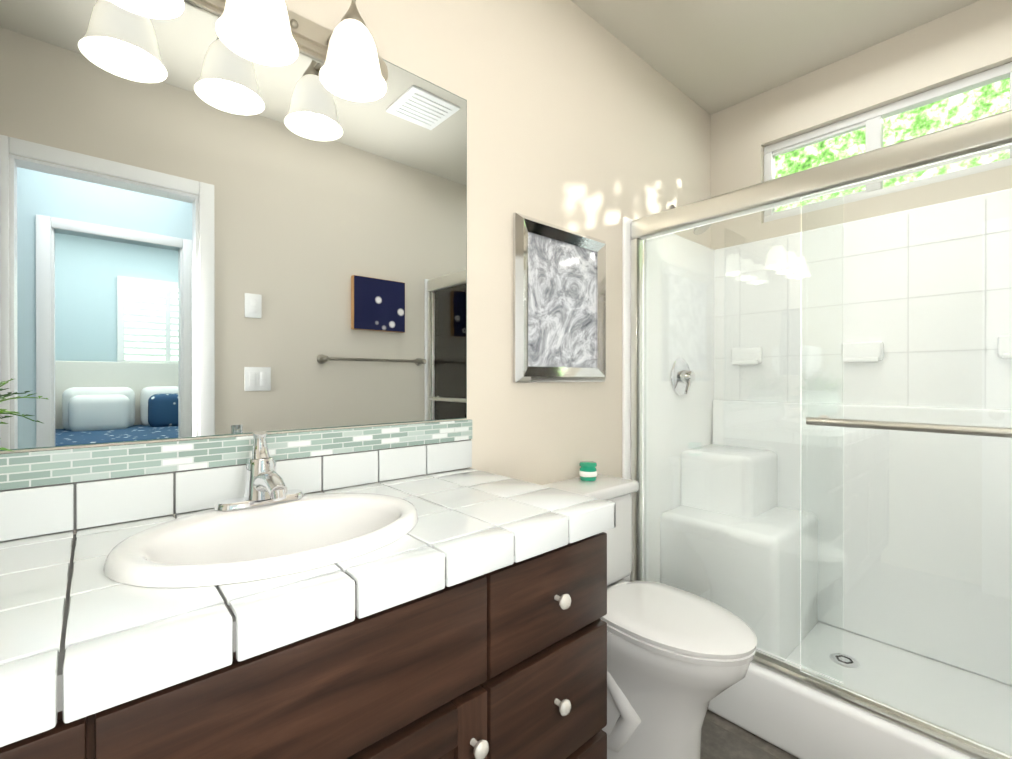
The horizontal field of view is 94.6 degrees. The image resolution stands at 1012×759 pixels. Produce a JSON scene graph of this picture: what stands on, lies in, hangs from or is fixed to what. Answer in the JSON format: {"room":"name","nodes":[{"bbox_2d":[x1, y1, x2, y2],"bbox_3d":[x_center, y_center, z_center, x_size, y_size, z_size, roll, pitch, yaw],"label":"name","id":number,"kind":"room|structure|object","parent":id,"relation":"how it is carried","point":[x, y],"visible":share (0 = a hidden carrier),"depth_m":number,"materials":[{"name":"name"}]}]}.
{"room":"bathroom","nodes":[
{"label":"bathroom","id":0,"kind":"room"},
{"bbox_2d":[0,0,710,540],"bbox_3d":[-0.046,-0.091,1.444,2.950,2.440,0.100,0,0,-42],"label":"wall","id":1,"kind":"structure","parent":0,"point":[580,120],"depth_m":1.52,"materials":[{"name":"beige paint"}]},
{"bbox_2d":[0,0,466,450],"bbox_3d":[-0.475,-0.337,0.992,0.970,0.894,0.006,0,0,-42],"label":"mirror","id":2,"kind":"object","parent":1,"relation":"attached to","point":[205,231],"visible":0.89,"depth_m":0.90,"materials":[{"name":"silver mirror"}]},
{"bbox_2d":[108,0,387,101],"bbox_3d":[-0.449,-0.712,0.887,0.580,0.188,0.182,0,0,-42],"label":"sconce","id":3,"kind":"object","parent":1,"relation":"attached to","point":[279,33],"visible":1,"depth_m":0.91,"materials":[{"name":"white glass"}]},
{"bbox_2d":[513,212,605,381],"bbox_3d":[0.199,-0.251,1.574,0.450,0.520,0.029,0,0,-42],"label":"framed art","id":4,"kind":"object","parent":1,"relation":"attached to","point":[559,304],"visible":0.98,"depth_m":1.55,"materials":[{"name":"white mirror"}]},
{"bbox_2d":[669,205,710,234],"bbox_3d":[0.795,-0.696,2.008,0.080,0.158,0.168,0,0,-42],"label":"shower head","id":5,"kind":"object","parent":1,"relation":"attached to","point":[699,230],"visible":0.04,"depth_m":1.98},
{"bbox_2d":[701,710,798,758],"bbox_3d":[0.484,1.155,0.848,2.950,0.050,1.700,0,0,-42],"label":"floor","id":6,"kind":"structure","parent":0,"point":[722,738],"depth_m":1.44,"materials":[{"name":"tile"}]},
{"bbox_2d":[0,532,606,758],"bbox_3d":[-0.405,0.717,0.717,1.244,0.828,0.513,0,0,-42],"label":"vanity cabinet","id":7,"kind":"object","parent":6,"relation":"on","point":[508,662],"visible":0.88,"depth_m":0.66,"materials":[{"name":"brown wood"}]},
{"bbox_2d":[0,468,615,746],"bbox_3d":[-0.408,0.277,0.723,1.249,0.052,0.499,0,0,-42],"label":"countertop","id":8,"kind":"structure","parent":7,"relation":"on","point":[82,635],"depth_m":0.56,"materials":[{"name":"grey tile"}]},
{"bbox_2d":[0,395,19,451],"bbox_3d":[-0.768,0.104,0.509,0.345,0.294,0.362,0,0,-42],"label":"plant","id":9,"kind":"object","parent":8,"relation":"on","point":[3,448],"visible":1,"depth_m":0.56,"materials":[{"name":"green plant"}]},
{"bbox_2d":[0,419,471,541],"bbox_3d":[-0.568,0.182,0.906,1.254,0.136,0.012,0,0,-42],"label":"tile backsplash","id":10,"kind":"structure","parent":8,"relation":"on","point":[43,492],"depth_m":0.87,"materials":[{"name":"grey tile"}]},
{"bbox_2d":[214,431,303,511],"bbox_3d":[-0.424,0.164,0.834,0.150,0.132,0.150,0,0,-42],"label":"faucet","id":11,"kind":"object","parent":8,"relation":"on","point":[265,484],"visible":1,"depth_m":0.84,"materials":[{"name":"silver metal"}]},
{"bbox_2d":[103,493,417,587],"bbox_3d":[-0.361,0.302,0.762,0.450,0.142,0.360,0,0,-42],"label":"sink basin","id":12,"kind":"object","parent":8,"relation":"in","point":[211,547],"visible":0.56,"depth_m":0.76,"materials":[{"name":"white ceramic"}]},
{"bbox_2d":[543,474,756,758],"bbox_3d":[0.387,0.734,1.341,0.380,0.791,0.615,0,0,-42],"label":"toilet","id":13,"kind":"object","parent":6,"relation":"on","point":[678,660],"visible":0.58,"depth_m":1.22,"materials":[{"name":"white ceramic"}]},
{"bbox_2d":[579,461,596,480],"bbox_3d":[0.276,0.307,1.571,0.058,0.059,0.058,0,0,-42],"label":"candle jar","id":14,"kind":"object","parent":13,"relation":"on","point":[588,471],"visible":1,"depth_m":1.55,"materials":[{"name":"teal glass"}]},
{"bbox_2d":[622,188,1011,758],"bbox_3d":[1.230,0.249,1.508,0.754,1.760,1.498,0,0,-42],"label":"shower surround","id":15,"kind":"object","parent":6,"relation":"on","point":[795,719],"depth_m":1.75,"materials":[{"name":"white plastic"}]},
{"bbox_2d":[670,358,694,394],"bbox_3d":[0.783,-0.012,2.023,0.164,0.164,0.060,0,0,-42],"label":"shower valve","id":16,"kind":"object","parent":15,"relation":"attached to","point":[676,374],"depth_m":2.01,"materials":[{"name":"silver metal"}]},
{"bbox_2d":[631,110,1011,758],"bbox_3d":[0.997,0.143,1.300,0.064,1.531,1.469,0,0,-42],"label":"frame","id":17,"kind":"object","parent":15,"relation":"attached to","point":[984,133],"visible":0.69,"depth_m":1.37,"materials":[{"name":"silver metal"}]},
{"bbox_2d":[643,205,782,658],"bbox_3d":[0.757,0.165,1.592,0.006,1.424,0.655,0,0,-42],"label":"door glass","id":18,"kind":"object","parent":17,"relation":"attached to","point":[742,392],"depth_m":1.63,"materials":[{"name":"clear glass"}]},
{"bbox_2d":[783,143,1011,758],"bbox_3d":[1.149,0.166,1.065,0.064,1.424,0.854,0,0,-42],"label":"door glass","id":19,"kind":"object","parent":17,"relation":"attached to","point":[958,429],"depth_m":1.25,"materials":[{"name":"clear glass"}]},
{"bbox_2d":[829,653,859,667],"bbox_3d":[1.202,0.996,1.658,0.088,0.004,0.088,0,0,-42],"label":"shower drain","id":20,"kind":"object","parent":15,"relation":"attached to","point":[847,660],"depth_m":1.65,"materials":[{"name":"silver metal"}]},
{"bbox_2d":[571,0,978,114],"bbox_3d":[0.484,-1.335,0.843,2.950,0.050,1.700,0,0,-42],"label":"ceiling","id":21,"kind":"structure","parent":0,"point":[710,57],"depth_m":1.77,"materials":[{"name":"beige paint"}]},
{"bbox_2d":[710,0,1011,249],"bbox_3d":[1.584,-0.092,1.753,0.100,2.440,1.600,0,0,-42],"label":"wall","id":22,"kind":"structure","parent":0,"point":[967,41],"depth_m":1.86,"materials":[{"name":"beige paint"}]},
{"bbox_2d":[764,62,1011,221],"bbox_3d":[1.479,-0.897,1.874,0.045,0.359,0.810,0,0,-42],"label":"window","id":23,"kind":"structure","parent":22,"relation":"in","point":[871,121],"depth_m":1.85,"materials":[{"name":"white plastic"}]},
{"label":"outside","id":24,"kind":"structure","parent":0,"visible":0},
{"bbox_2d":[775,78,1009,211],"bbox_3d":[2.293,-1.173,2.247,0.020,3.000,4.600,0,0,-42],"label":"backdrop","id":25,"kind":"structure","parent":24,"point":[898,133],"depth_m":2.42,"materials":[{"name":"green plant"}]}
]}

